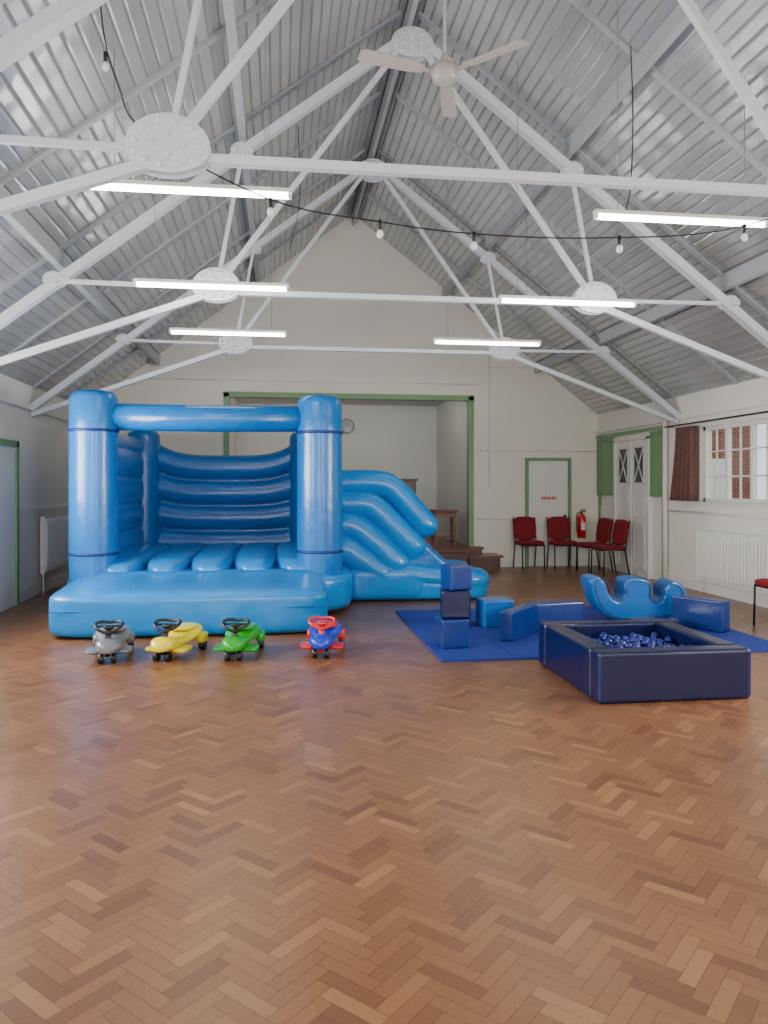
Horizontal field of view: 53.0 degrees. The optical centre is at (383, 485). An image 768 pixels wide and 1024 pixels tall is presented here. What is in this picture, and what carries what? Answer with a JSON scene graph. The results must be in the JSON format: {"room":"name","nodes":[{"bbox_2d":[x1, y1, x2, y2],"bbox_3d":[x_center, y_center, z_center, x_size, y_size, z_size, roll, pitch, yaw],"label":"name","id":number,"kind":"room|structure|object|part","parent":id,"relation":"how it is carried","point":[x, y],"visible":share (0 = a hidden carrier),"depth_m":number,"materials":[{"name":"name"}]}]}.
{"room":"community hall","nodes":[
{"label":"community hall","id":0,"kind":"room"},
{"bbox_2d":[0,374,68,590],"bbox_3d":[-4.418,0.080,5.432,0.200,3.040,17.950,0,0,-8],"label":"wall","id":1,"kind":"structure","parent":0,"point":[43,440],"depth_m":11.24,"materials":[{"name":"paint"}]},
{"bbox_2d":[0,445,14,611],"bbox_3d":[-4.886,0.540,9.794,0.040,2.120,1.000,0,0,-8],"label":"leaf","id":2,"kind":"object","parent":1,"relation":"attached to","point":[7,453],"visible":1,"depth_m":10.01,"materials":[{"name":"white"}]},
{"bbox_2d":[0,438,18,605],"bbox_3d":[-4.871,0.500,9.796,0.070,2.200,1.160,0,0,-8],"label":"frame","id":3,"kind":"object","parent":1,"relation":"attached to","point":[5,442],"visible":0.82,"depth_m":10.29,"materials":[{"name":"green paint"}]},
{"bbox_2d":[0,396,68,421],"bbox_3d":[-4.279,-1.110,5.375,0.060,0.060,17.800,0,0,-8],"label":"trim","id":4,"kind":"structure","parent":1,"relation":"attached to","point":[2,399],"depth_m":10.71,"materials":[{"name":"white wood"}]},
{"bbox_2d":[19,505,67,513],"bbox_3d":[-5.231,0.350,12.310,0.030,0.060,3.800,0,0,-8],"label":"trim","id":5,"kind":"structure","parent":1,"relation":"attached to","point":[40,509],"depth_m":11.50,"materials":[{"name":"white"}]},
{"bbox_2d":[19,571,68,602],"bbox_3d":[-5.234,1.520,12.310,0.025,0.160,3.800,0,0,-8],"label":"baseboard","id":6,"kind":"structure","parent":1,"relation":"attached to","point":[27,593],"depth_m":11.54,"materials":[{"name":"white paint"}]},
{"bbox_2d":[0,0,767,215],"bbox_3d":[0.760,-2.849,4.825,9.915,3.960,0.160,0,0,-8],"label":"roof truss","id":7,"kind":"object","parent":1,"relation":"attached to","point":[166,145],"visible":1,"depth_m":4.55,"materials":[{"name":"metal"}]},
{"bbox_2d":[0,26,767,379],"bbox_3d":[0.297,-2.919,8.254,9.915,3.960,0.160,0,0,-8],"label":"roof truss","id":8,"kind":"object","parent":1,"relation":"attached to","point":[413,43],"visible":0.8,"depth_m":8.19,"materials":[{"name":"metal"}]},
{"bbox_2d":[230,398,236,454],"bbox_3d":[-3.233,-0.150,16.188,0.130,3.500,3.050,0,0,-8],"label":"wall","id":9,"kind":"structure","parent":0,"point":[233,435],"depth_m":16.25,"materials":[{"name":"paint"}]},
{"bbox_2d":[237,403,436,509],"bbox_3d":[-1.059,-0.150,18.096,4.950,3.500,0.150,0,0,-8],"label":"wall","id":10,"kind":"structure","parent":0,"point":[400,441],"depth_m":18.18,"materials":[{"name":"paint"}]},
{"bbox_2d":[342,419,353,432],"bbox_3d":[-0.868,-1.400,17.986,0.340,0.340,0.060,0,0,-8],"label":"wall clock","id":11,"kind":"object","parent":10,"relation":"attached to","point":[347,424],"visible":0.81,"depth_m":17.96,"materials":[{"name":"white plastic"}]},
{"bbox_2d":[235,398,445,405],"bbox_3d":[-0.855,-1.950,16.585,4.950,0.100,3.200,0,0,-8],"label":"ceiling","id":12,"kind":"structure","parent":0,"point":[238,400],"depth_m":17.52,"materials":[{"name":"paint"}]},
{"bbox_2d":[110,215,597,558],"bbox_3d":[-0.606,-1.825,14.928,9.900,6.850,0.150,0,0,-8],"label":"wall","id":13,"kind":"structure","parent":0,"point":[529,410],"depth_m":14.94,"materials":[{"name":"paint"}]},
{"bbox_2d":[224,391,473,545],"bbox_3d":[-0.638,-0.300,14.909,4.830,2.960,0.200,0,0,-8],"label":"trim","id":14,"kind":"structure","parent":13,"relation":"attached to","point":[469,399],"depth_m":15.01,"materials":[{"name":"green paint"}]},
{"bbox_2d":[126,355,595,519],"bbox_3d":[-0.542,-0.969,14.832,9.700,3.262,0.052,0,0,-8],"label":"conduit","id":15,"kind":"object","parent":13,"relation":"attached to","point":[489,450],"visible":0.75,"depth_m":15.18,"materials":[{"name":"white"}]},
{"bbox_2d":[500,558,524,566],"bbox_3d":[2.513,1.520,15.262,0.570,0.160,0.025,0,0,-8],"label":"baseboard","id":16,"kind":"structure","parent":13,"relation":"attached to","point":[503,562],"depth_m":15.25,"materials":[{"name":"white"}]},
{"bbox_2d":[525,458,570,566],"bbox_3d":[3.273,0.520,15.347,0.940,2.160,0.070,0,0,-8],"label":"frame","id":17,"kind":"object","parent":13,"relation":"attached to","point":[527,460],"visible":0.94,"depth_m":15.28,"materials":[{"name":"green paint"}]},
{"bbox_2d":[529,461,567,565],"bbox_3d":[3.272,0.550,15.357,0.800,2.080,0.040,0,0,-8],"label":"leaf","id":18,"kind":"object","parent":13,"relation":"attached to","point":[540,511],"visible":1,"depth_m":15.33,"materials":[{"name":"white wood"}]},
{"bbox_2d":[540,495,556,502],"bbox_3d":[3.277,0.250,15.322,0.360,0.160,0.010,0,0,-8],"label":"sign plate","id":19,"kind":"object","parent":18,"relation":"attached to","point":[541,496],"visible":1,"depth_m":15.32,"materials":[{"name":"white plastic"}]},
{"bbox_2d":[533,467,563,559],"bbox_3d":[3.275,0.537,15.332,0.640,1.845,0.015,0,0,-8],"label":"trim","id":20,"kind":"structure","parent":13,"relation":"attached to","point":[533,467],"depth_m":15.33,"materials":[{"name":"white wood"}]},
{"bbox_2d":[576,510,585,537],"bbox_3d":[3.933,0.750,15.342,0.181,0.560,0.229,0,0,24],"label":"fire extinguisher","id":21,"kind":"object","parent":13,"relation":"attached to","point":[581,519],"visible":1,"depth_m":15.26,"materials":[{"name":"red metal"}]},
{"bbox_2d":[571,557,597,565],"bbox_3d":[4.029,1.520,15.467,0.570,0.160,0.025,0,0,-8],"label":"baseboard","id":22,"kind":"structure","parent":13,"relation":"attached to","point":[581,561],"depth_m":15.45,"materials":[{"name":"white paint"}]},
{"bbox_2d":[0,566,767,1023],"bbox_3d":[0.597,1.700,6.034,9.900,0.200,17.800,0,0,-8],"label":"floor","id":23,"kind":"structure","parent":0,"point":[380,829],"depth_m":3.52,"materials":[{"name":"brown wood"}]},
{"bbox_2d":[40,513,68,593],"bbox_3d":[-5.121,1.025,12.073,0.124,1.150,1.500,0,0,-8],"label":"radiator","id":24,"kind":"object","parent":23,"relation":"on","point":[53,528],"visible":0.8,"depth_m":11.68,"materials":[{"name":"white metal"}]},
{"bbox_2d":[85,620,134,663],"bbox_3d":[-2.558,1.420,7.212,0.412,0.361,0.780,0,0,-13],"label":"car","id":25,"kind":"object","parent":23,"relation":"on","point":[107,639],"visible":1,"depth_m":7.02,"materials":[{"name":"grey plastic"}]},
{"bbox_2d":[145,618,207,661],"bbox_3d":[-1.978,1.420,7.291,0.413,0.361,0.780,0,0,9],"label":"car","id":26,"kind":"object","parent":23,"relation":"on","point":[173,638],"visible":1,"depth_m":7.12,"materials":[{"name":"yellow plastic"}]},
{"bbox_2d":[213,618,265,660],"bbox_3d":[-1.375,1.420,7.322,0.413,0.361,0.780,0,0,1],"label":"car","id":27,"kind":"object","parent":23,"relation":"on","point":[238,635],"visible":1,"depth_m":7.12,"materials":[{"name":"green plastic"}]},
{"bbox_2d":[48,389,489,637],"bbox_3d":[-1.283,0.220,10.800,5.591,2.760,5.150,0,0,-8],"label":"castle","id":28,"kind":"object","parent":23,"relation":"on","point":[277,541],"visible":0.97,"depth_m":9.54,"materials":[{"name":"blue plastic"}]},
{"bbox_2d":[300,616,345,657],"bbox_3d":[-0.583,1.420,7.429,0.413,0.361,0.780,0,0,1],"label":"car","id":29,"kind":"object","parent":23,"relation":"on","point":[321,634],"visible":1,"depth_m":7.22,"materials":[{"name":"blue plastic"}]},
{"bbox_2d":[431,546,468,563],"bbox_3d":[0.300,1.390,14.571,2.500,0.420,0.799,0,0,-8],"label":"stage apron","id":30,"kind":"object","parent":23,"relation":"on","point":[447,552],"visible":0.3,"depth_m":14.35,"materials":[{"name":"brown wood"}]},
{"bbox_2d":[461,546,503,569],"bbox_3d":[1.886,1.390,14.861,0.680,0.420,0.649,0,0,-8],"label":"steps","id":31,"kind":"structure","parent":23,"relation":"on","point":[486,561],"depth_m":14.61,"materials":[{"name":"brown wood"}]},
{"bbox_2d":[513,517,544,569],"bbox_3d":[2.805,1.102,14.916,0.484,1.002,0.546,0,0,-11],"label":"chair","id":32,"kind":"object","parent":23,"relation":"on","point":[524,528],"visible":1,"depth_m":15.08,"materials":[{"name":"red fabric"}]},
{"bbox_2d":[546,517,577,569],"bbox_3d":[3.453,1.102,14.923,0.484,1.002,0.546,0,0,-5],"label":"chair","id":33,"kind":"object","parent":23,"relation":"on","point":[558,528],"visible":0.99,"depth_m":15.09,"materials":[{"name":"red fabric"}]},
{"bbox_2d":[395,606,767,661],"bbox_3d":[2.063,1.590,8.624,3.495,0.020,2.835,0,0,-8],"label":"play mat","id":34,"kind":"object","parent":23,"relation":"on","point":[485,644],"visible":0.19,"depth_m":7.88,"materials":[{"name":"blue plastic"}]},
{"bbox_2d":[434,616,468,648],"bbox_3d":[0.667,1.439,7.608,0.280,0.280,0.284,0,0,-13],"label":"block","id":35,"kind":"object","parent":34,"relation":"on","point":[448,633],"visible":0.88,"depth_m":7.48,"materials":[{"name":"blue plastic"}]},
{"bbox_2d":[440,588,470,618],"bbox_3d":[0.704,1.159,7.633,0.280,0.270,0.284,0,0,-1],"label":"block","id":36,"kind":"object","parent":35,"relation":"on","point":[453,604],"visible":0.88,"depth_m":7.49,"materials":[{"name":"blue plastic"}]},
{"bbox_2d":[441,563,471,590],"bbox_3d":[0.715,0.899,7.625,0.230,0.240,0.254,0,0,-22],"label":"block","id":37,"kind":"object","parent":36,"relation":"on","point":[457,576],"visible":1,"depth_m":7.52,"materials":[{"name":"blue plastic"}]},
{"bbox_2d":[476,596,513,627],"bbox_3d":[1.259,1.429,8.748,0.360,0.300,0.304,0,0,-13],"label":"block","id":38,"kind":"object","parent":34,"relation":"on","point":[488,609],"visible":0.8,"depth_m":8.60,"materials":[{"name":"blue plastic"}]},
{"bbox_2d":[500,603,536,641],"bbox_3d":[1.426,1.429,8.114,0.140,0.300,0.704,0,0,32],"label":"block","id":39,"kind":"object","parent":34,"relation":"on","point":[517,622],"visible":1,"depth_m":7.94,"materials":[{"name":"blue plastic"}]},
{"bbox_2d":[526,599,583,630],"bbox_3d":[1.894,1.429,8.531,0.620,0.300,0.204,0,0,-16],"label":"block","id":40,"kind":"object","parent":34,"relation":"on","point":[551,610],"visible":0.56,"depth_m":8.45,"materials":[{"name":"blue plastic"}]},
{"bbox_2d":[581,573,685,619],"bbox_3d":[2.932,1.309,9.071,1.162,0.537,0.349,0,0,-5],"label":"seesaw rocker","id":41,"kind":"object","parent":34,"relation":"on","point":[631,597],"visible":0.88,"depth_m":8.91,"materials":[{"name":"blue plastic"}]},
{"bbox_2d":[624,615,678,623],"bbox_3d":[2.905,1.509,8.365,0.500,0.140,0.304,0,0,-19],"label":"block","id":42,"kind":"object","parent":34,"relation":"on","point":[659,616],"visible":0.31,"depth_m":8.36,"materials":[{"name":"blue plastic"}]},
{"bbox_2d":[671,594,729,632],"bbox_3d":[3.506,1.409,8.547,0.160,0.340,0.624,0,0,-36],"label":"block","id":43,"kind":"object","parent":34,"relation":"on","point":[703,613],"visible":0.85,"depth_m":8.44,"materials":[{"name":"blue plastic"}]},
{"bbox_2d":[576,518,612,572],"bbox_3d":[3.930,1.102,14.410,0.546,1.002,0.484,0,0,-16],"label":"chair","id":44,"kind":"object","parent":23,"relation":"on","point":[604,525],"visible":0.86,"depth_m":14.35,"materials":[{"name":"red fabric"}]},
{"bbox_2d":[591,519,629,576],"bbox_3d":[4.037,1.102,13.768,0.546,1.002,0.484,0,0,-13],"label":"chair","id":45,"kind":"object","parent":23,"relation":"on","point":[621,527],"visible":1,"depth_m":13.67,"materials":[{"name":"red fabric"}]},
{"bbox_2d":[539,619,750,703],"bbox_3d":[2.076,1.410,6.365,1.200,0.380,1.340,0,0,-8],"label":"pit","id":46,"kind":"object","parent":23,"relation":"on","point":[630,660],"visible":1,"depth_m":5.76,"materials":[{"name":"blue plastic"}]},
{"bbox_2d":[696,529,767,594],"bbox_3d":[4.891,1.125,10.526,0.124,0.950,2.152,0,0,-8],"label":"radiator","id":47,"kind":"object","parent":23,"relation":"on","point":[732,559],"visible":0.98,"depth_m":10.67,"materials":[{"name":"white metal"}]},
{"bbox_2d":[753,578,767,625],"bbox_3d":[4.510,1.102,8.632,0.546,1.002,0.484,0,0,-8],"label":"chair","id":48,"kind":"object","parent":23,"relation":"on","point":[762,582],"visible":1,"depth_m":8.77,"materials":[{"name":"red fabric"}]},
{"bbox_2d":[0,0,767,413],"bbox_3d":[0.600,-3.343,6.010,10.300,4.114,18.150,0,0,-8],"label":"ceiling","id":49,"kind":"structure","parent":0,"point":[568,64],"depth_m":8.36,"materials":[{"name":"silver metal"}]},
{"bbox_2d":[100,6,134,122],"label":"festoon lights","id":50,"kind":"object","parent":49,"relation":"hanging from","point":[105,66],"depth_m":4.80,"materials":[{"name":"black plastic"}]},
{"bbox_2d":[89,0,291,199],"bbox_3d":[-1.445,-3.124,5.758,1.500,1.887,0.070,0,0,-8],"label":"fluorescent light","id":51,"kind":"object","parent":49,"relation":"hanging from","point":[125,184],"visible":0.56,"depth_m":5.75,"materials":[{"name":"white plastic"}]},
{"bbox_2d":[133,77,288,291],"bbox_3d":[-1.692,-3.004,7.592,1.500,2.127,0.070,0,0,-8],"label":"fluorescent light","id":52,"kind":"object","parent":49,"relation":"hanging from","point":[137,282],"visible":0.98,"depth_m":7.58,"materials":[{"name":"white plastic"}]},
{"bbox_2d":[169,176,286,336],"bbox_3d":[-2.021,-3.014,10.020,1.500,2.107,0.070,0,0,-8],"label":"fluorescent light","id":53,"kind":"object","parent":49,"relation":"hanging from","point":[200,331],"visible":0.98,"depth_m":10.00,"materials":[{"name":"white plastic"}]},
{"bbox_2d":[30,158,680,423],"bbox_3d":[-0.167,-2.969,11.683,9.915,3.960,0.160,0,0,-8],"label":"roof truss","id":54,"kind":"object","parent":49,"relation":"attached to","point":[230,344],"depth_m":11.68,"materials":[{"name":"white metal"}]},
{"bbox_2d":[289,45,632,250],"bbox_3d":[0.528,-3.149,7.561,3.726,1.702,0.165,0,0,32],"label":"hanging cable","id":55,"kind":"object","parent":49,"relation":"hanging from","point":[630,45],"visible":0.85,"depth_m":6.65,"materials":[{"name":"black plastic"}]},
{"bbox_2d":[433,305,540,345],"bbox_3d":[1.400,-2.190,10.482,1.492,0.552,0.070,0,0,-8],"label":"fluorescent light","id":56,"kind":"object","parent":49,"relation":"hanging from","point":[526,342],"depth_m":10.46,"materials":[{"name":"white plastic"}]},
{"bbox_2d":[206,169,767,252],"label":"festoon lights","id":57,"kind":"object","parent":49,"relation":"hanging from","point":[270,210],"depth_m":5.12,"materials":[{"name":"black plastic"}]},
{"bbox_2d":[526,214,526,295],"bbox_3d":[1.942,-3.156,10.555,0.005,1.107,0.070,0,0,-8],"label":"fluorescent light","id":58,"kind":"object","parent":49,"relation":"hanging from","point":[526,214],"depth_m":10.55,"materials":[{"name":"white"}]},
{"bbox_2d":[498,61,636,306],"bbox_3d":[1.935,-3.161,8.082,1.500,2.521,0.070,0,0,-8],"label":"fluorescent light","id":59,"kind":"object","parent":49,"relation":"hanging from","point":[517,298],"visible":0.99,"depth_m":8.04,"materials":[{"name":"white plastic"}]},
{"bbox_2d":[617,0,617,175],"bbox_3d":[1.867,-3.190,6.206,0.005,1.403,0.070,0,0,-8],"label":"fluorescent light","id":60,"kind":"object","parent":49,"relation":"hanging from","point":[617,0],"depth_m":6.21,"materials":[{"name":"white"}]},
{"bbox_2d":[593,189,767,227],"bbox_3d":[2.411,-2.252,6.280,1.502,0.250,0.070,0,0,-8],"label":"fluorescent light","id":61,"kind":"object","parent":49,"relation":"hanging from","point":[661,217],"depth_m":6.26,"materials":[{"name":"white plastic"}]},
{"bbox_2d":[0,0,767,408],"bbox_3d":[0.597,-3.322,6.034,9.878,3.796,17.780,0,0,-8],"label":"roof beams","id":62,"kind":"structure","parent":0,"point":[643,61],"depth_m":8.56,"materials":[{"name":"white metal"}]},
{"bbox_2d":[357,0,529,117],"bbox_3d":[0.416,-4.300,6.671,1.348,1.700,1.358,0,0,-8],"label":"ceiling fan","id":63,"kind":"object","parent":62,"relation":"hanging from","point":[444,72],"visible":1,"depth_m":6.49,"materials":[{"name":"white metal"}]},
{"bbox_3d":[0.520,-3.580,6.599,0.240,0.260,0.240,0,0,-8],"label":"motor","id":64,"kind":"part","parent":63,"relation":"part of","materials":[{"name":"white metal"}]},
{"bbox_2d":[424,536,466,546],"bbox_3d":[-0.845,1.390,16.435,4.670,0.420,3.200,0,0,-8],"label":"floor","id":65,"kind":"structure","parent":0,"point":[441,541],"depth_m":16.08,"materials":[{"name":"brown wood"}]},
{"bbox_2d":[401,479,417,493],"bbox_3d":[-0.025,0.512,16.228,1.460,1.335,0.630,0,0,-8],"label":"upright piano","id":66,"kind":"object","parent":65,"relation":"on","point":[411,483],"visible":0.14,"depth_m":16.25,"materials":[{"name":"brown wood"}]},
{"bbox_2d":[430,509,457,544],"bbox_3d":[1.214,0.830,15.654,0.500,0.700,0.420,0,0,-8],"label":"side table","id":67,"kind":"object","parent":65,"relation":"on","point":[451,513],"visible":0.87,"depth_m":15.50,"materials":[{"name":"brown wood"}]},
{"bbox_2d":[437,401,466,544],"bbox_3d":[1.534,-0.150,16.832,0.150,3.500,3.050,0,0,-8],"label":"wall","id":68,"kind":"structure","parent":0,"point":[451,415],"depth_m":16.66,"materials":[{"name":"paint"}]},
{"bbox_2d":[598,378,767,595],"bbox_3d":[5.591,0.080,6.785,0.200,3.040,17.950,0,0,-8],"label":"wall","id":69,"kind":"structure","parent":0,"point":[683,527],"depth_m":11.90,"materials":[{"name":"paint"}]},
{"bbox_2d":[598,438,601,565],"bbox_3d":[4.308,0.300,15.366,0.045,2.600,0.060,0,0,-8],"label":"trim","id":70,"kind":"structure","parent":69,"relation":"attached to","point":[599,496],"depth_m":15.34,"materials":[{"name":"green paint"}]},
{"bbox_2d":[596,425,662,577],"bbox_3d":[4.471,0.295,14.136,0.050,2.610,2.740,0,0,-8],"label":"panelling","id":71,"kind":"object","parent":69,"relation":"attached to","point":[656,437],"visible":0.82,"depth_m":14.76,"materials":[{"name":"green paint"}]},
{"bbox_3d":[4.369,1.000,14.970,0.030,1.200,0.700,0,0,-8],"label":"panel","id":72,"kind":"part","parent":71,"relation":"part of","materials":[{"name":"white wood"}]},
{"bbox_2d":[617,439,645,577],"bbox_3d":[4.499,0.390,13.928,0.050,2.420,1.240,0,0,-8],"label":"leaves","id":73,"kind":"object","parent":69,"relation":"attached to","point":[623,495],"visible":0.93,"depth_m":13.80,"materials":[{"name":"white wood"}]},
{"bbox_2d":[619,447,642,482],"bbox_3d":[4.470,-0.370,13.924,0.010,0.620,0.980,0,0,-8],"label":"glazing","id":74,"kind":"object","parent":73,"relation":"attached to","point":[638,479],"visible":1,"depth_m":13.78,"materials":[{"name":"clear glass"}]},
{"bbox_2d":[618,446,643,483],"bbox_3d":[4.461,-0.370,13.923,0.018,0.660,1.020,0,0,-8],"label":"bars","id":75,"kind":"object","parent":74,"relation":"attached to","point":[619,449],"visible":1,"depth_m":13.80,"materials":[{"name":"white"}]},
{"bbox_2d":[613,434,652,578],"bbox_3d":[4.484,0.350,13.926,0.080,2.500,1.400,0,0,-8],"label":"trim","id":76,"kind":"structure","parent":69,"relation":"attached to","point":[649,500],"depth_m":13.62,"materials":[{"name":"white wood"}]},
{"bbox_2d":[595,400,767,432],"bbox_3d":[5.473,-1.090,6.694,0.060,0.060,17.800,0,0,-8],"label":"trim","id":77,"kind":"structure","parent":69,"relation":"attached to","point":[765,402],"depth_m":11.73,"materials":[{"name":"white"}]},
{"bbox_2d":[669,425,697,500],"bbox_3d":[4.665,-0.344,12.021,0.106,1.152,0.746,0,0,-8],"label":"curtain","id":78,"kind":"object","parent":69,"relation":"attached to","point":[684,485],"visible":1,"depth_m":11.86,"materials":[{"name":"fabric"}]},
{"bbox_2d":[663,401,767,578],"bbox_3d":[4.827,0.100,11.243,0.080,3.000,2.990,0,0,-8],"label":"pipe","id":79,"kind":"object","parent":69,"relation":"attached to","point":[665,423],"visible":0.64,"depth_m":12.65,"materials":[{"name":"white metal"}]},
{"bbox_2d":[664,411,767,427],"bbox_3d":[4.884,-0.960,10.777,0.132,0.024,3.674,0,0,-8],"label":"rail","id":80,"kind":"object","parent":69,"relation":"attached to","point":[671,426],"depth_m":11.03,"materials":[{"name":"metal"}]},
{"bbox_2d":[668,573,767,607],"bbox_3d":[5.677,1.520,5.309,0.025,0.160,15.000,0,0,-8],"label":"baseboard","id":81,"kind":"structure","parent":69,"relation":"attached to","point":[711,588],"depth_m":11.10,"materials":[{"name":"white paint"}]},
{"bbox_2d":[695,502,767,506],"bbox_3d":[5.029,0.260,10.569,0.200,0.040,2.500,0,0,-8],"label":"sill","id":82,"kind":"structure","parent":69,"relation":"attached to","point":[700,503],"depth_m":10.79,"materials":[{"name":"white wood"}]},
{"bbox_2d":[703,418,767,503],"bbox_3d":[5.079,-0.330,10.576,0.080,1.140,2.400,0,0,-8],"label":"frame","id":83,"kind":"object","parent":69,"relation":"attached to","point":[753,424],"visible":0.94,"depth_m":11.13,"materials":[{"name":"white wood"}]},
{"bbox_3d":[3.615,1.925,10.580,90.000,0.150,100.000,0,0,-8],"label":"ground","id":84,"kind":"structure","parent":0,"visible":0},
{"bbox_2d":[712,426,749,498],"bbox_3d":[7.095,-0.775,22.907,4.200,5.250,6.500,0,0,-8],"label":"brick wall","id":85,"kind":"structure","parent":84,"relation":"on","point":[746,429],"depth_m":19.90,"materials":[{"name":"brown brick"}]},
{"bbox_2d":[712,459,724,497],"bbox_3d":[8.624,-0.050,19.809,0.600,1.300,0.050,0,0,-8],"label":"window frame","id":86,"kind":"structure","parent":85,"relation":"in","point":[721,462],"depth_m":19.78,"materials":[{"name":"white"}]}
]}

